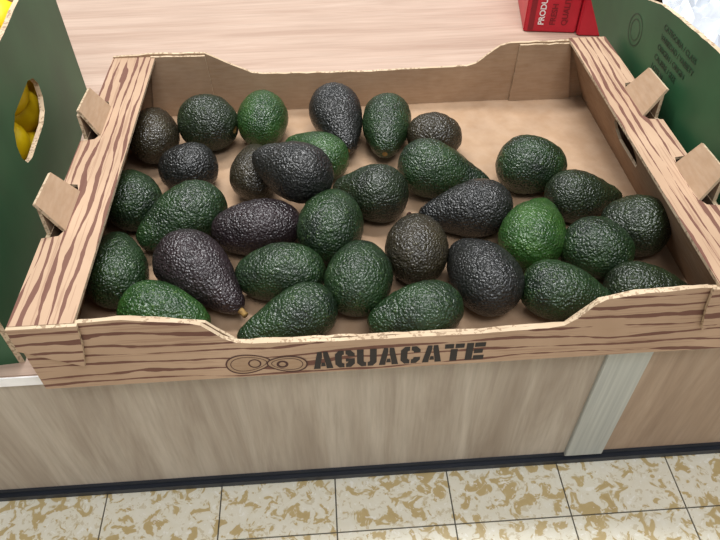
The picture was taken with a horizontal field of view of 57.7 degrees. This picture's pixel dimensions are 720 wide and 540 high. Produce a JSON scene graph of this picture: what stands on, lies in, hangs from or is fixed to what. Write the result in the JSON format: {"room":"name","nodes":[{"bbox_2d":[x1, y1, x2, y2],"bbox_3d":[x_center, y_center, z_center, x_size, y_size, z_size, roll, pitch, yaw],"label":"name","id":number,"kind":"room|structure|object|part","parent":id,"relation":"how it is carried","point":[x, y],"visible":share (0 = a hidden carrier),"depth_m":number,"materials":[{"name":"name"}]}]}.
{"room":"grocery store","nodes":[
{"label":"grocery store","id":0,"kind":"room"},
{"bbox_2d":[0,453,719,539],"bbox_3d":[0.058,0.496,0.491,3.200,0.014,1.400,-3,46,-2],"label":"floor","id":1,"kind":"structure","parent":0,"point":[670,497],"depth_m":0.71,"materials":[{"name":"stone"}]},
{"bbox_2d":[0,0,719,501],"bbox_3d":[-0.010,-0.307,1.104,2.600,0.224,1.288,-3,46,-2],"label":"counter","id":2,"kind":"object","parent":1,"relation":"on","point":[236,431],"depth_m":0.69,"materials":[{"name":"brown wood"}]},
{"bbox_2d":[0,0,86,364],"bbox_3d":[-0.517,-0.121,0.635,0.380,0.200,0.435,-7,46,-6],"label":"crate","id":3,"kind":"object","parent":2,"relation":"on","point":[42,84],"visible":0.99,"depth_m":0.66,"materials":[{"name":"cardboard"}]},
{"bbox_3d":[-0.484,0.037,0.493,0.370,0.185,0.005,-7,46,-6],"label":"panel","id":4,"kind":"part","parent":3,"relation":"part of","materials":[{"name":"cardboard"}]},
{"bbox_2d":[0,0,598,377],"bbox_3d":[-0.011,-0.382,1.029,2.600,0.012,1.285,-3,46,-2],"label":"countertop","id":5,"kind":"structure","parent":2,"relation":"on","point":[252,35],"depth_m":1.01,"materials":[{"name":"brown wood"}]},
{"bbox_3d":[-0.518,0.173,0.644,1.497,0.196,0.017,-3,46,-2],"label":"panel","id":6,"kind":"part","parent":2,"relation":"part of","materials":[{"name":"brown wood"}]},
{"bbox_2d":[5,36,719,388],"bbox_3d":[0.019,-0.102,0.670,0.603,0.113,0.421,-3,46,-2],"label":"crate","id":7,"kind":"object","parent":2,"relation":"on","point":[578,95],"visible":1,"depth_m":0.60,"materials":[{"name":"beige cardboard"}]},
{"bbox_2d":[86,231,148,308],"bbox_3d":[-0.228,-0.003,0.612,0.058,0.058,0.093,2,35,-22],"label":"avocado","id":8,"kind":"object","parent":7,"relation":"in","point":[119,262],"depth_m":0.58,"materials":[{"name":"green food"}]},
{"bbox_2d":[108,169,161,231],"bbox_3d":[-0.237,-0.075,0.680,0.060,0.061,0.080,-31,43,-3],"label":"avocado","id":9,"kind":"object","parent":7,"relation":"in","point":[136,192],"depth_m":0.65,"materials":[{"name":"green food"}]},
{"bbox_2d":[129,107,179,163],"bbox_3d":[-0.240,-0.159,0.762,0.058,0.058,0.091,-9,40,-7],"label":"avocado","id":10,"kind":"object","parent":7,"relation":"in","point":[156,131],"depth_m":0.73,"materials":[{"name":"brown food"}]},
{"bbox_2d":[116,280,210,322],"bbox_3d":[-0.171,0.039,0.572,0.081,0.055,0.054,14,12,4],"label":"avocado","id":11,"kind":"object","parent":7,"relation":"in","point":[157,298],"depth_m":0.55,"materials":[{"name":"green food"}]},
{"bbox_2d":[136,180,227,250],"bbox_3d":[-0.179,-0.052,0.655,0.096,0.063,0.062,-33,98,-16],"label":"avocado","id":12,"kind":"object","parent":7,"relation":"in","point":[189,204],"depth_m":0.63,"materials":[{"name":"green food"}]},
{"bbox_2d":[158,142,218,188],"bbox_3d":[-0.188,-0.112,0.718,0.065,0.054,0.056,-4,37,2],"label":"avocado","id":13,"kind":"object","parent":7,"relation":"in","point":[188,160],"depth_m":0.70,"materials":[{"name":"black food"}]},
{"bbox_2d":[152,229,247,317],"bbox_3d":[-0.142,0.007,0.601,0.113,0.064,0.065,39,48,19],"label":"avocado","id":14,"kind":"object","parent":7,"relation":"in","point":[190,260],"depth_m":0.58,"materials":[{"name":"food"}]},
{"bbox_2d":[177,94,237,150],"bbox_3d":[-0.178,-0.173,0.770,0.071,0.067,0.065,16,21,10],"label":"avocado","id":15,"kind":"object","parent":7,"relation":"in","point":[209,120],"depth_m":0.75,"materials":[{"name":"green food"}]},
{"bbox_2d":[229,144,272,199],"bbox_3d":[-0.116,-0.109,0.716,0.052,0.052,0.090,18,34,-20],"label":"avocado","id":16,"kind":"object","parent":7,"relation":"in","point":[244,180],"depth_m":0.68,"materials":[{"name":"brown food"}]},
{"bbox_2d":[211,198,299,255],"bbox_3d":[-0.101,-0.042,0.646,0.090,0.058,0.057,-8,28,-1],"label":"avocado","id":17,"kind":"object","parent":7,"relation":"in","point":[245,227],"depth_m":0.62,"materials":[{"name":"black food"}]},
{"bbox_2d":[237,89,287,144],"bbox_3d":[-0.116,-0.184,0.783,0.060,0.063,0.098,26,32,-25],"label":"avocado","id":18,"kind":"object","parent":7,"relation":"in","point":[262,117],"depth_m":0.75,"materials":[{"name":"green food"}]},
{"bbox_2d":[235,242,325,300],"bbox_3d":[-0.073,0.002,0.605,0.084,0.056,0.056,-5,9,3],"label":"avocado","id":19,"kind":"object","parent":7,"relation":"in","point":[273,268],"depth_m":0.58,"materials":[{"name":"green food"}]},
{"bbox_2d":[237,282,337,338],"bbox_3d":[-0.063,0.044,0.569,0.092,0.052,0.053,-24,67,-8],"label":"avocado","id":20,"kind":"object","parent":7,"relation":"in","point":[303,308],"depth_m":0.55,"materials":[{"name":"green food"}]},
{"bbox_2d":[252,141,333,203],"bbox_3d":[-0.069,-0.102,0.661,0.089,0.060,0.061,23,50,16],"label":"avocado","id":21,"kind":"object","parent":7,"relation":"in","point":[296,171],"depth_m":0.64,"materials":[{"name":"black food"}]},
{"bbox_2d":[285,131,348,179],"bbox_3d":[-0.051,-0.130,0.735,0.086,0.054,0.055,24,77,32],"label":"avocado","id":22,"kind":"object","parent":7,"relation":"in","point":[337,151],"depth_m":0.71,"materials":[{"name":"green food"}]},
{"bbox_2d":[296,189,363,264],"bbox_3d":[-0.029,-0.045,0.642,0.065,0.066,0.088,-3,40,10],"label":"avocado","id":23,"kind":"object","parent":7,"relation":"in","point":[331,219],"depth_m":0.61,"materials":[{"name":"green food"}]},
{"bbox_2d":[309,82,362,154],"bbox_3d":[-0.026,-0.178,0.776,0.063,0.063,0.107,-31,54,21],"label":"avocado","id":24,"kind":"object","parent":7,"relation":"in","point":[335,109],"depth_m":0.75,"materials":[{"name":"black food"}]},
{"bbox_2d":[324,240,392,316],"bbox_3d":[-0.001,0.006,0.596,0.062,0.062,0.079,15,42,2],"label":"avocado","id":25,"kind":"object","parent":7,"relation":"in","point":[359,275],"depth_m":0.57,"materials":[{"name":"green food"}]},
{"bbox_2d":[333,164,408,222],"bbox_3d":[0.010,-0.081,0.683,0.082,0.061,0.061,8,90,22],"label":"avocado","id":26,"kind":"object","parent":7,"relation":"in","point":[381,192],"depth_m":0.66,"materials":[{"name":"green food"}]},
{"bbox_2d":[79,96,687,337],"bbox_3d":[0.018,-0.066,0.711,0.596,0.004,0.412,-3,46,-2],"label":"tray","id":27,"kind":"object","parent":7,"relation":"on","point":[487,123],"depth_m":0.77,"materials":[{"name":"cardboard"}]},
{"bbox_2d":[362,93,410,158],"bbox_3d":[0.031,-0.169,0.769,0.058,0.059,0.094,-3,53,10],"label":"avocado","id":28,"kind":"object","parent":7,"relation":"in","point":[386,120],"depth_m":0.75,"materials":[{"name":"green food"}]},
{"bbox_2d":[367,280,463,332],"bbox_3d":[0.049,0.038,0.571,0.086,0.056,0.053,-14,91,-2],"label":"avocado","id":29,"kind":"object","parent":7,"relation":"in","point":[424,305],"depth_m":0.55,"materials":[{"name":"green food"}]},
{"bbox_2d":[385,213,448,283],"bbox_3d":[0.054,-0.021,0.621,0.061,0.062,0.080,-17,36,21],"label":"avocado","id":30,"kind":"object","parent":7,"relation":"in","point":[416,246],"depth_m":0.59,"materials":[{"name":"brown food"}]},
{"bbox_2d":[407,112,461,149],"bbox_3d":[0.086,-0.156,0.759,0.064,0.053,0.053,4,28,-1],"label":"avocado","id":31,"kind":"object","parent":7,"relation":"in","point":[443,128],"depth_m":0.74,"materials":[{"name":"brown food"}]},
{"bbox_2d":[397,138,488,198],"bbox_3d":[0.094,-0.104,0.704,0.110,0.063,0.062,14,11,-3],"label":"avocado","id":32,"kind":"object","parent":7,"relation":"in","point":[430,167],"depth_m":0.68,"materials":[{"name":"green food"}]},
{"bbox_2d":[418,178,512,237],"bbox_3d":[0.107,-0.061,0.665,0.096,0.059,0.059,-8,18,6],"label":"avocado","id":33,"kind":"object","parent":7,"relation":"in","point":[477,207],"depth_m":0.64,"materials":[{"name":"black food"}]},
{"bbox_2d":[447,238,524,316],"bbox_3d":[0.112,0.004,0.597,0.063,0.063,0.090,-1,35,-27],"label":"avocado","id":34,"kind":"object","parent":7,"relation":"in","point":[490,282],"depth_m":0.57,"materials":[{"name":"black food"}]},
{"bbox_2d":[495,134,566,193],"bbox_3d":[0.185,-0.114,0.709,0.075,0.064,0.065,5,46,-2],"label":"avocado","id":35,"kind":"object","parent":7,"relation":"in","point":[525,164],"depth_m":0.69,"materials":[{"name":"green food"}]},
{"bbox_2d":[498,198,565,272],"bbox_3d":[0.170,-0.038,0.637,0.063,0.064,0.097,10,39,22],"label":"avocado","id":36,"kind":"object","parent":7,"relation":"in","point":[534,230],"depth_m":0.60,"materials":[{"name":"green food"}]},
{"bbox_2d":[521,259,611,320],"bbox_3d":[0.186,0.022,0.586,0.087,0.054,0.055,16,21,3],"label":"avocado","id":37,"kind":"object","parent":7,"relation":"in","point":[555,290],"depth_m":0.57,"materials":[{"name":"green food"}]},
{"bbox_2d":[544,169,622,222],"bbox_3d":[0.233,-0.076,0.681,0.085,0.056,0.054,0,10,-14],"label":"avocado","id":38,"kind":"object","parent":7,"relation":"in","point":[577,194],"depth_m":0.66,"materials":[{"name":"green food"}]},
{"bbox_2d":[560,216,634,278],"bbox_3d":[0.224,-0.021,0.620,0.068,0.060,0.061,16,76,10],"label":"avocado","id":39,"kind":"object","parent":7,"relation":"in","point":[595,245],"depth_m":0.60,"materials":[{"name":"green food"}]},
{"bbox_2d":[601,194,670,256],"bbox_3d":[0.270,-0.044,0.640,0.067,0.062,0.062,12,46,19],"label":"avocado","id":40,"kind":"object","parent":7,"relation":"in","point":[644,217],"depth_m":0.62,"materials":[{"name":"green food"}]},
{"bbox_2d":[603,261,688,294],"bbox_3d":[0.261,0.020,0.589,0.081,0.050,0.050,11,83,0],"label":"avocado","id":41,"kind":"object","parent":7,"relation":"in","point":[632,275],"depth_m":0.57,"materials":[{"name":"green food"}]},
{"bbox_2d":[518,0,598,35],"bbox_3d":[0.367,-0.482,1.001,0.220,0.160,0.208,3,46,4],"label":"carton","id":42,"kind":"object","parent":2,"relation":"on","point":[568,16],"visible":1,"depth_m":0.98,"materials":[{"name":"red cardboard"}]},
{"bbox_2d":[591,0,719,204],"bbox_3d":[0.515,-0.191,0.704,0.380,0.179,0.520,-3,46,-2],"label":"crate","id":43,"kind":"object","parent":2,"relation":"on","point":[679,40],"visible":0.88,"depth_m":0.68,"materials":[{"name":"cardboard"}]},
{"bbox_3d":[0.800,0.100,0.696,1.060,0.196,0.017,-3,46,-2],"label":"panel","id":44,"kind":"part","parent":2,"relation":"part of","materials":[{"name":"brown wood"}]}
]}

